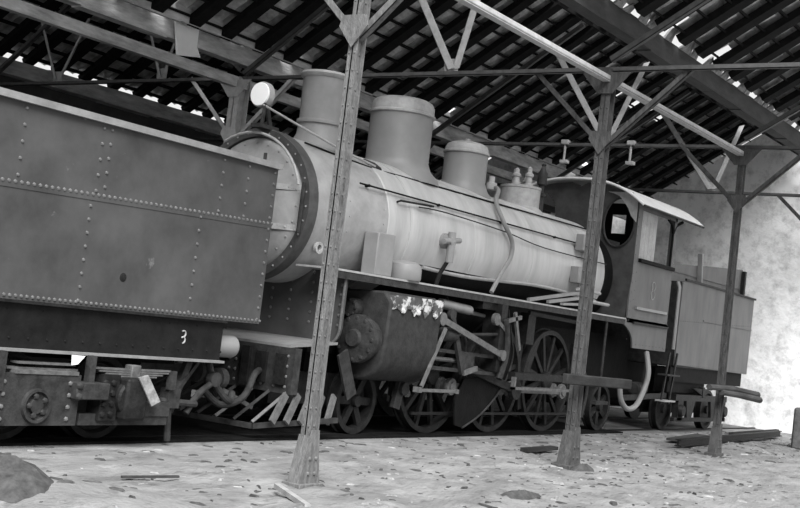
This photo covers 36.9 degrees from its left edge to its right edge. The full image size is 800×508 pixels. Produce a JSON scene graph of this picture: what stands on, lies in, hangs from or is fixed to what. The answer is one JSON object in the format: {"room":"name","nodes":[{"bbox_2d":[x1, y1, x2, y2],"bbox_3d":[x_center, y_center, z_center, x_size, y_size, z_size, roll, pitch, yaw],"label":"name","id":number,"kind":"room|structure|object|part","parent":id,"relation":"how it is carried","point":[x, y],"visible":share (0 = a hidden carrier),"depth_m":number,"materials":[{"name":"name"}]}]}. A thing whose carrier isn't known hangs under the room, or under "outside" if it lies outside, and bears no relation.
{"room":"locomotive shed","nodes":[
{"label":"locomotive shed","id":0,"kind":"room"},
{"bbox_2d":[0,74,223,146],"bbox_3d":[-6.439,-0.475,24.852,0.300,5.650,25.450,5,-4,35],"label":"wall","id":1,"kind":"structure","parent":0,"point":[38,91],"depth_m":24.82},
{"bbox_2d":[0,56,225,137],"bbox_3d":[-4.470,-2.922,26.864,0.280,0.322,20.400,5,-4,35],"label":"wall plate","id":2,"kind":"object","parent":1,"relation":"on","point":[100,94],"visible":0.37,"depth_m":24.66,"materials":[{"name":"grey wood"}]},
{"bbox_2d":[0,0,587,179],"bbox_3d":[-2.072,-4.074,25.192,6.491,2.265,20.880,5,-4,35],"label":"ceiling","id":3,"kind":"structure","parent":0,"point":[91,59],"depth_m":24.51,"materials":[{"name":"ceramic"}]},
{"bbox_2d":[0,356,622,445],"bbox_3d":[-5.623,1.829,16.872,10.220,0.026,19.800,5,-4,35],"label":"railway track","id":4,"kind":"structure","parent":0,"point":[379,422],"depth_m":15.15,"materials":[{"name":"black metal"}]},
{"bbox_2d":[0,87,283,440],"bbox_3d":[-4.831,-0.072,10.745,2.959,3.298,8.255,5,-4,35],"label":"tender","id":5,"kind":"object","parent":4,"relation":"on","point":[124,241],"visible":1,"depth_m":11.57,"materials":[{"name":"metal"}]},
{"bbox_3d":[-3.291,1.312,10.805,0.060,0.470,0.980,5,-4,35],"label":"plate","id":6,"kind":"part","parent":5,"relation":"part of","materials":[{"name":"metal"}]},
{"bbox_2d":[71,355,84,364],"bbox_3d":[-3.005,0.992,11.178,0.007,0.095,0.160,5,-4,35],"label":"paper scrap","id":7,"kind":"object","parent":5,"relation":"hanging from","point":[76,359],"visible":1,"depth_m":11.16,"materials":[{"name":"white paper"}]},
{"bbox_3d":[-4.617,0.536,10.149,0.050,0.500,7.600,5,-4,35],"label":"frame","id":8,"kind":"part","parent":5,"relation":"part of","materials":[{"name":"metal"}]},
{"bbox_3d":[-4.890,0.229,10.732,2.460,0.030,8.180,5,-4,35],"label":"tank","id":9,"kind":"part","parent":5,"relation":"part of","materials":[{"name":"metal"}]},
{"bbox_3d":[-3.763,-0.557,10.071,0.038,1.760,8.221,5,-4,35],"label":"tank","id":10,"kind":"part","parent":5,"relation":"part of","materials":[{"name":"metal"}]},
{"bbox_2d":[138,375,159,405],"bbox_3d":[-2.459,1.340,11.741,0.017,0.305,0.325,5,-4,35],"label":"board","id":11,"kind":"object","parent":5,"relation":"attached to","point":[145,381],"visible":1,"depth_m":11.73,"materials":[{"name":"wood"}]},
{"bbox_3d":[-2.320,1.383,12.546,0.060,0.568,0.275,5,-4,35],"label":"brake lever","id":12,"kind":"part","parent":5,"relation":"part of","materials":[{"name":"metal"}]},
{"bbox_2d":[191,74,296,396],"bbox_3d":[-2.787,-0.280,18.624,2.240,5.080,0.270,5,-4,35],"label":"post","id":13,"kind":"object","parent":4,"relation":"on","point":[238,97],"visible":0.24,"depth_m":18.66,"materials":[{"name":"grey wood"}]},
{"bbox_3d":[-2.677,-1.822,18.606,0.320,0.300,0.012,5,-4,35],"label":"brace plate","id":14,"kind":"part","parent":13,"relation":"part of","materials":[{"name":"metal"}]},
{"bbox_3d":[-2.586,-2.580,18.651,0.680,0.270,0.014,5,-4,35],"label":"cap plate","id":15,"kind":"part","parent":13,"relation":"part of","materials":[{"name":"metal"}]},
{"bbox_2d":[387,144,442,400],"bbox_3d":[0.155,0.319,22.931,2.240,5.080,0.230,5,-4,35],"label":"post","id":16,"kind":"object","parent":4,"relation":"on","point":[438,174],"visible":0.02,"depth_m":22.79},
{"bbox_2d":[0,0,625,219],"bbox_3d":[0.085,-2.143,22.548,0.120,0.160,22.200,5,-4,35],"label":"roof beam","id":17,"kind":"structure","parent":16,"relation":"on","point":[19,7],"depth_m":17.01,"materials":[{"name":"wood"}]},
{"bbox_2d":[0,0,799,86],"bbox_3d":[-0.947,-3.738,17.934,16.050,2.292,0.170,5,-4,35],"label":"roof truss","id":18,"kind":"object","parent":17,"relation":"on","point":[451,66],"visible":0.87,"depth_m":16.77,"materials":[{"name":"paint"}]},
{"bbox_3d":[-6.112,-3.134,21.354,0.250,0.240,0.024,5,-4,35],"label":"gusset plate","id":19,"kind":"part","parent":18,"relation":"part of","materials":[{"name":"metal"}]},
{"bbox_3d":[-3.956,-2.962,19.857,0.250,0.240,0.024,5,-4,35],"label":"gusset plate","id":20,"kind":"part","parent":18,"relation":"part of","materials":[{"name":"metal"}]},
{"bbox_2d":[57,0,624,203],"bbox_3d":[0.118,-2.559,22.583,0.200,0.302,22.200,5,-4,35],"label":"beam","id":21,"kind":"structure","parent":18,"relation":"on","point":[119,12],"depth_m":18.46,"materials":[{"name":"grey wood"}]},
{"bbox_2d":[174,21,200,57],"bbox_3d":[-3.126,-3.135,17.589,0.030,0.520,0.600,5,-4,35],"label":"board","id":22,"kind":"object","parent":21,"relation":"attached to","point":[186,37],"visible":0.82,"depth_m":17.55,"materials":[{"name":"wood"}]},
{"bbox_3d":[-1.110,-2.638,17.826,16.050,0.060,0.060,5,-4,35],"label":"tie rod","id":23,"kind":"part","parent":18,"relation":"part of","materials":[{"name":"paint"}]},
{"bbox_3d":[0.708,-2.591,16.620,0.250,0.240,0.024,5,-4,35],"label":"gusset plate","id":24,"kind":"part","parent":18,"relation":"part of","materials":[{"name":"metal"}]},
{"bbox_2d":[186,23,799,149],"bbox_3d":[1.992,-3.114,22.240,16.050,2.242,0.170,5,-4,35],"label":"roof truss","id":25,"kind":"object","parent":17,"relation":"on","point":[592,119],"visible":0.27,"depth_m":21.29,"materials":[{"name":"paint"}]},
{"bbox_3d":[1.831,-2.038,22.132,16.050,0.060,0.060,5,-4,35],"label":"tie rod","id":26,"kind":"part","parent":25,"relation":"part of","materials":[{"name":"paint"}]},
{"bbox_2d":[559,140,569,163],"bbox_3d":[2.940,-1.821,21.320,0.160,0.420,0.100,5,-4,35],"label":"hanger","id":27,"kind":"object","parent":25,"relation":"hanging from","point":[564,142],"visible":1,"depth_m":21.30,"materials":[{"name":"metal"}]},
{"bbox_3d":[2.932,-1.822,21.326,0.041,0.380,0.041,6,-3,12],"label":"rod","id":28,"kind":"part","parent":27,"relation":"part of","materials":[{"name":"metal"}]},
{"bbox_2d":[625,140,635,164],"bbox_3d":[3.973,-1.739,20.604,0.160,0.420,0.100,5,-4,35],"label":"hanger","id":29,"kind":"object","parent":25,"relation":"hanging from","point":[629,142],"visible":1,"depth_m":20.58,"materials":[{"name":"metal"}]},
{"bbox_3d":[3.965,-1.740,20.609,0.041,0.380,0.041,6,-3,12],"label":"rod","id":30,"kind":"part","parent":29,"relation":"part of","materials":[{"name":"metal"}]},
{"bbox_2d":[485,89,799,196],"bbox_3d":[4.933,-2.514,26.547,16.050,2.242,0.170,5,-4,35],"label":"roof truss","id":31,"kind":"object","parent":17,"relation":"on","point":[710,188],"visible":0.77,"depth_m":25.71,"materials":[{"name":"paint"}]},
{"bbox_3d":[4.773,-1.439,26.439,16.050,0.060,0.060,5,-4,35],"label":"tie rod","id":32,"kind":"part","parent":31,"relation":"part of","materials":[{"name":"paint"}]},
{"bbox_3d":[6.534,-1.396,25.273,0.250,0.240,0.024,5,-4,35],"label":"gusset plate","id":33,"kind":"part","parent":31,"relation":"part of","materials":[{"name":"metal"}]},
{"bbox_2d":[141,69,704,433],"bbox_3d":[1.055,0.361,19.313,3.036,4.803,13.208,5,-4,35],"label":"steam locomotive","id":34,"kind":"object","parent":4,"relation":"on","point":[451,287],"visible":0.82,"depth_m":17.09,"materials":[{"name":"metal"}]},
{"bbox_3d":[-2.218,1.868,14.116,2.905,0.160,0.984,7,-3,3],"label":"pilot sill","id":35,"kind":"part","parent":34,"relation":"part of","materials":[{"name":"metal"}]},
{"bbox_3d":[-1.707,-1.196,14.790,1.311,0.661,0.036,5,-4,35],"label":"handrail","id":36,"kind":"part","parent":34,"relation":"part of","materials":[{"name":"metal"}]},
{"bbox_2d":[250,82,278,130],"bbox_3d":[-1.710,-1.851,14.987,0.330,0.597,0.350,5,-4,35],"label":"headlamp","id":37,"kind":"object","parent":34,"relation":"attached to","point":[262,92],"visible":0.98,"depth_m":14.89,"materials":[{"name":"metal"}]},
{"bbox_2d":[251,82,274,108],"bbox_3d":[-1.703,-1.985,14.982,0.330,0.330,0.180,5,-4,35],"label":"lamp","id":38,"kind":"object","parent":37,"relation":"attached to","point":[262,92],"depth_m":14.89,"materials":[{"name":"glass"}]},
{"bbox_3d":[-1.472,1.693,15.824,1.300,0.400,2.300,5,-4,35],"label":"truck frame","id":39,"kind":"part","parent":34,"relation":"part of","materials":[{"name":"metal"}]},
{"bbox_3d":[-1.655,0.609,15.436,2.340,0.920,0.049,5,-4,35],"label":"plate","id":40,"kind":"part","parent":34,"relation":"part of","materials":[{"name":"metal"}]},
{"bbox_2d":[391,260,421,281],"bbox_3d":[0.058,0.214,15.960,0.470,0.270,0.470,5,-4,35],"label":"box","id":41,"kind":"object","parent":34,"relation":"on","point":[405,270],"depth_m":15.76,"materials":[{"name":"grey metal"}]},
{"bbox_3d":[0.521,1.453,16.629,0.069,0.089,1.002,4,-4,36],"label":"piston rod","id":42,"kind":"part","parent":34,"relation":"part of","materials":[{"name":"metal"}]},
{"bbox_3d":[1.615,1.555,19.281,0.050,1.000,10.000,5,-4,35],"label":"frame","id":43,"kind":"part","parent":34,"relation":"part of","materials":[{"name":"metal"}]},
{"bbox_3d":[1.506,-0.497,18.300,0.024,0.024,7.200,5,-4,35],"label":"boiler handrail","id":44,"kind":"part","parent":34,"relation":"part of","materials":[{"name":"metal"}]},
{"bbox_3d":[1.040,1.188,16.995,0.064,0.590,1.997,5,-4,33],"label":"radius rod","id":45,"kind":"part","parent":34,"relation":"part of","materials":[{"name":"metal"}]},
{"bbox_3d":[1.685,2.503,18.796,0.030,0.060,5.500,5,-4,35],"label":"brake pull rod","id":46,"kind":"part","parent":34,"relation":"part of","materials":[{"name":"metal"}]},
{"bbox_3d":[1.351,1.895,17.925,0.085,0.549,1.881,5,-4,35],"label":"connecting rod","id":47,"kind":"part","parent":34,"relation":"part of","materials":[{"name":"metal"}]},
{"bbox_3d":[1.711,2.103,18.629,0.070,0.260,3.796,5,-4,35],"label":"coupling rod","id":48,"kind":"part","parent":34,"relation":"part of","materials":[{"name":"metal"}]},
{"bbox_3d":[2.151,1.922,18.681,0.120,0.110,1.700,5,-4,35],"label":"lubricator rail","id":49,"kind":"part","parent":34,"relation":"part of","materials":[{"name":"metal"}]},
{"bbox_3d":[4.064,-0.866,21.916,0.610,0.540,0.015,5,-4,35],"label":"corner plate","id":50,"kind":"part","parent":34,"relation":"part of","materials":[{"name":"metal"}]},
{"bbox_2d":[639,211,657,261],"bbox_3d":[4.599,-0.320,22.319,0.020,0.930,0.820,5,-4,35],"label":"shutter","id":51,"kind":"object","parent":34,"relation":"hanging from","point":[649,221],"depth_m":22.34,"materials":[{"name":"wood"}]},
{"bbox_3d":[4.832,0.207,22.574,0.100,0.070,1.660,5,-4,35],"label":"window sill","id":52,"kind":"part","parent":34,"relation":"part of","materials":[{"name":"metal"}]},
{"bbox_3d":[5.429,1.203,23.579,0.070,1.351,0.140,8,-3,-15],"label":"entry handrail","id":53,"kind":"part","parent":34,"relation":"part of","materials":[{"name":"grey metal"}]},
{"bbox_2d":[0,381,799,507],"bbox_3d":[3.016,2.594,12.816,33.300,0.214,37.000,5,-4,35],"label":"floor","id":54,"kind":"structure","parent":0,"point":[69,460],"depth_m":12.57,"materials":[{"name":"grey soil"}]},
{"bbox_2d":[0,452,53,502],"bbox_3d":[-2.842,1.494,8.310,1.180,0.243,0.844,5,-4,35],"label":"heap","id":55,"kind":"object","parent":54,"relation":"on","point":[20,479],"visible":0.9,"depth_m":8.04,"materials":[{"name":"grey soil"}]},
{"bbox_2d":[121,475,179,478],"bbox_3d":[-2.075,1.853,9.966,0.030,0.020,0.559,4,-5,45],"label":"plank","id":56,"kind":"object","parent":54,"relation":"on","point":[122,476],"visible":1,"depth_m":9.95,"materials":[{"name":"grey wood"}]},
{"bbox_2d":[274,483,310,506],"bbox_3d":[-0.877,1.955,9.682,0.050,0.060,0.833,8,-4,-22],"label":"stick","id":57,"kind":"object","parent":54,"relation":"on","point":[286,492],"visible":1,"depth_m":9.65,"materials":[{"name":"wood"}]},
{"bbox_2d":[281,0,402,488],"bbox_3d":[-0.567,-0.454,10.731,2.240,5.110,0.331,5,-4,35],"label":"post","id":58,"kind":"object","parent":54,"relation":"on","point":[357,27],"visible":1,"depth_m":10.70,"materials":[{"name":"grey wood"}]},
{"bbox_3d":[-0.893,1.815,10.521,0.125,0.450,0.101,5,-4,35],"label":"plate","id":59,"kind":"part","parent":58,"relation":"part of","materials":[{"name":"wood"}]},
{"bbox_3d":[-0.866,2.046,10.588,0.212,0.065,0.331,5,-4,35],"label":"plate","id":60,"kind":"part","parent":58,"relation":"part of","materials":[{"name":"metal"}]},
{"bbox_3d":[-0.780,1.805,10.559,0.032,0.500,0.325,5,-4,35],"label":"gusset plate","id":61,"kind":"part","parent":58,"relation":"part of","materials":[{"name":"metal"}]},
{"bbox_3d":[-0.422,-2.004,10.762,0.320,0.300,0.012,5,-4,35],"label":"brace plate","id":62,"kind":"part","parent":58,"relation":"part of","materials":[{"name":"metal"}]},
{"bbox_2d":[7,427,754,438],"bbox_3d":[0.704,2.683,17.613,0.140,0.137,28.300,5,-4,35],"label":"track rail","id":63,"kind":"object","parent":54,"relation":"on","point":[728,427],"visible":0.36,"depth_m":16.44,"materials":[{"name":"metal"}]},
{"bbox_2d":[583,254,755,429],"bbox_3d":[5.719,1.865,26.205,2.660,3.723,4.470,5,-4,35],"label":"tender","id":64,"kind":"object","parent":63,"relation":"on","point":[703,288],"visible":0.56,"depth_m":24.78,"materials":[{"name":"metal"}]},
{"bbox_3d":[4.891,2.820,26.132,0.050,0.950,3.400,5,-4,35],"label":"frame","id":65,"kind":"part","parent":64,"relation":"part of","materials":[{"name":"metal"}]},
{"bbox_3d":[4.527,1.301,24.422,2.400,1.680,0.030,5,-4,35],"label":"tank","id":66,"kind":"part","parent":64,"relation":"part of","materials":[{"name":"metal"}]},
{"bbox_3d":[5.834,2.895,25.477,0.050,0.950,3.400,5,-4,35],"label":"frame","id":67,"kind":"part","parent":64,"relation":"part of","materials":[{"name":"metal"}]},
{"bbox_3d":[6.262,3.227,25.017,0.080,0.540,3.000,5,-4,35],"label":"bogie frame","id":68,"kind":"part","parent":64,"relation":"part of","materials":[{"name":"metal"}]},
{"bbox_3d":[6.749,1.624,25.516,0.040,1.750,4.440,5,-4,35],"label":"tank","id":69,"kind":"part","parent":64,"relation":"part of","materials":[{"name":"metal"}]},
{"bbox_2d":[9,431,799,507],"bbox_3d":[3.384,2.853,16.817,4.998,0.215,22.040,5,-4,35],"label":"rubble","id":70,"kind":"object","parent":54,"relation":"on","point":[60,480],"visible":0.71,"depth_m":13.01,"materials":[{"name":"grey stone"}]},
{"bbox_2d":[171,414,647,418],"bbox_3d":[-0.657,2.574,18.558,0.140,0.137,28.300,5,-4,35],"label":"track rail","id":71,"kind":"object","parent":54,"relation":"on","point":[171,414],"visible":0.02,"depth_m":26.09,"materials":[{"name":"metal"}]},
{"bbox_2d":[500,490,540,499],"bbox_3d":[1.122,2.297,11.458,0.208,0.076,0.915,5,-4,35],"label":"heap","id":72,"kind":"object","parent":54,"relation":"on","point":[513,494],"visible":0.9,"depth_m":11.41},
{"bbox_2d":[520,445,557,451],"bbox_3d":[1.908,2.663,16.367,0.120,0.070,0.803,4,-4,38],"label":"plank","id":73,"kind":"object","parent":54,"relation":"on","point":[550,447],"visible":1,"depth_m":16.27,"materials":[{"name":"grey wood"}]},
{"bbox_2d":[571,463,593,471],"bbox_3d":[2.264,2.644,14.847,0.241,0.100,0.541,5,-4,35],"label":"heap","id":74,"kind":"object","parent":54,"relation":"on","point":[580,467],"visible":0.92,"depth_m":14.74,"materials":[{"name":"grey soil"}]},
{"bbox_2d":[535,64,694,469],"bbox_3d":[2.390,0.151,15.096,2.240,5.110,0.411,5,-4,35],"label":"post","id":75,"kind":"object","parent":54,"relation":"on","point":[568,456],"visible":0.98,"depth_m":15.05,"materials":[{"name":"grey wood"}]},
{"bbox_3d":[2.091,2.651,14.952,0.264,0.065,0.411,5,-4,35],"label":"plate","id":76,"kind":"part","parent":75,"relation":"part of","materials":[{"name":"metal"}]},
{"bbox_3d":[2.051,2.417,14.867,0.155,0.450,0.126,5,-4,35],"label":"plate","id":77,"kind":"part","parent":75,"relation":"part of","materials":[{"name":"metal"}]},
{"bbox_3d":[2.187,2.411,14.916,0.032,0.500,0.403,5,-4,35],"label":"gusset plate","id":78,"kind":"part","parent":75,"relation":"part of","materials":[{"name":"wood"}]},
{"bbox_2d":[562,373,631,388],"bbox_3d":[2.516,1.617,15.164,0.080,0.150,1.931,5,-4,35],"label":"plank","id":79,"kind":"object","parent":75,"relation":"attached to","point":[569,379],"visible":1,"depth_m":15.01,"materials":[{"name":"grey wood"}]},
{"bbox_2d":[456,0,743,155],"bbox_3d":[2.657,-2.205,15.192,0.100,0.075,10.500,5,-4,35],"label":"beam","id":80,"kind":"structure","parent":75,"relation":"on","point":[479,7],"depth_m":14.45,"materials":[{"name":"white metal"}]},
{"bbox_3d":[2.515,-1.403,15.097,0.320,0.300,0.012,5,-4,35],"label":"brace plate","id":81,"kind":"part","parent":75,"relation":"part of","materials":[{"name":"metal"}]},
{"bbox_3d":[2.603,-2.162,15.137,0.680,0.270,0.014,5,-4,35],"label":"cap plate","id":82,"kind":"part","parent":75,"relation":"part of","materials":[{"name":"metal"}]},
{"bbox_2d":[666,434,709,441],"bbox_3d":[5.321,3.374,21.982,0.300,0.040,2.425,5,-4,26],"label":"plank","id":83,"kind":"object","parent":54,"relation":"on","point":[689,435],"visible":0.57,"depth_m":21.83,"materials":[{"name":"grey wood"}]},
{"bbox_2d":[674,430,781,446],"bbox_3d":[6.482,3.544,23.146,0.120,0.150,7.165,5,-4,31],"label":"joist","id":84,"kind":"object","parent":54,"relation":"on","point":[692,441],"visible":1,"depth_m":22.81,"materials":[{"name":"wood"}]},
{"bbox_2d":[678,143,799,456],"bbox_3d":[5.332,0.733,19.366,2.240,5.080,0.342,5,-4,35],"label":"post","id":85,"kind":"object","parent":54,"relation":"on","point":[738,200],"visible":0.97,"depth_m":19.30,"materials":[{"name":"wood"}]},
{"bbox_3d":[5.011,2.988,19.161,0.125,0.450,0.101,5,-4,35],"label":"plate","id":86,"kind":"part","parent":85,"relation":"part of","materials":[{"name":"wood"}]},
{"bbox_3d":[5.038,3.219,19.228,0.212,0.065,0.331,5,-4,35],"label":"plate","id":87,"kind":"part","parent":85,"relation":"part of","materials":[{"name":"metal"}]},
{"bbox_3d":[5.124,2.978,19.199,0.032,0.500,0.325,5,-4,35],"label":"gusset plate","id":88,"kind":"part","parent":85,"relation":"part of","materials":[{"name":"metal"}]},
{"bbox_2d":[706,384,760,396],"bbox_3d":[5.402,2.218,19.346,0.109,0.179,2.304,4,-4,35],"label":"log","id":89,"kind":"object","parent":85,"relation":"attached to","point":[708,386],"visible":0.9,"depth_m":19.11,"materials":[{"name":"grey wood"}]},
{"bbox_3d":[5.434,-0.810,19.335,0.320,0.300,0.012,5,-4,35],"label":"brace plate","id":90,"kind":"part","parent":85,"relation":"part of","materials":[{"name":"metal"}]},
{"bbox_2d":[719,390,762,402],"bbox_3d":[5.554,2.321,19.502,0.109,0.189,1.756,4,-4,37],"label":"log","id":91,"kind":"object","parent":85,"relation":"attached to","point":[740,395],"visible":1,"depth_m":19.44,"materials":[{"name":"grey wood"}]},
{"bbox_3d":[5.514,-1.571,19.363,0.680,0.270,0.014,5,-4,35],"label":"cap plate","id":92,"kind":"part","parent":85,"relation":"part of","materials":[{"name":"metal"}]},
{"bbox_2d":[729,429,778,433],"bbox_3d":[7.626,3.833,25.707,0.080,0.100,3.604,5,-4,32],"label":"plank","id":93,"kind":"object","parent":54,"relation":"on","point":[768,429],"visible":0.36,"depth_m":25.27,"materials":[{"name":"grey wood"}]},
{"bbox_2d":[791,407,799,449],"bbox_3d":[8.106,3.471,23.589,0.600,0.830,0.620,5,-4,35],"label":"footing","id":94,"kind":"object","parent":54,"relation":"on","point":[795,439],"visible":0.88,"depth_m":23.46,"materials":[{"name":"grey concrete"}]},
{"bbox_2d":[147,0,763,198],"bbox_3d":[1.635,-3.578,21.664,3.190,2.133,22.560,5,-4,35],"label":"ceiling","id":95,"kind":"structure","parent":0,"point":[524,109],"depth_m":21.97,"materials":[{"name":"wood"}]},
{"bbox_2d":[121,0,652,196],"bbox_3d":[0.396,-2.737,22.418,0.060,0.262,22.200,5,-4,35],"label":"fascia board","id":96,"kind":"object","parent":95,"relation":"attached to","point":[144,4],"visible":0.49,"depth_m":19.16,"materials":[{"name":"grey wood"}]},
{"bbox_2d":[485,134,799,433],"bbox_3d":[9.095,0.637,29.872,25.000,7.700,0.450,5,-4,35],"label":"wall","id":97,"kind":"structure","parent":0,"point":[769,240],"depth_m":29.70,"materials":[{"name":"white paint"}]},
{"bbox_2d":[620,0,799,126],"bbox_3d":[6.378,-3.578,17.450,3.218,2.117,10.560,5,-4,35],"label":"ceiling","id":98,"kind":"structure","parent":0,"point":[755,31],"depth_m":17.01,"materials":[{"name":"ceramic"}]},
{"bbox_2d":[552,0,799,154],"bbox_3d":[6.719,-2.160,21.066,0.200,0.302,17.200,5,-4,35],"label":"beam","id":99,"kind":"structure","parent":98,"relation":"attached to","point":[605,14],"depth_m":16.77,"materials":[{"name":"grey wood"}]},
{"bbox_2d":[613,0,799,130],"bbox_3d":[6.792,-2.438,20.867,0.130,0.303,16.491,5,-4,35],"label":"tile","id":100,"kind":"structure","parent":99,"relation":"on","point":[669,36],"depth_m":17.02,"materials":[{"name":"clay tile"}]},
{"bbox_2d":[777,196,799,219],"bbox_3d":[8.348,1.085,23.750,2.240,4.561,0.220,5,-4,35],"label":"brace","id":101,"kind":"object","parent":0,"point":[782,199],"visible":1,"depth_m":24.33,"materials":[{"name":"grey wood"}]}
]}

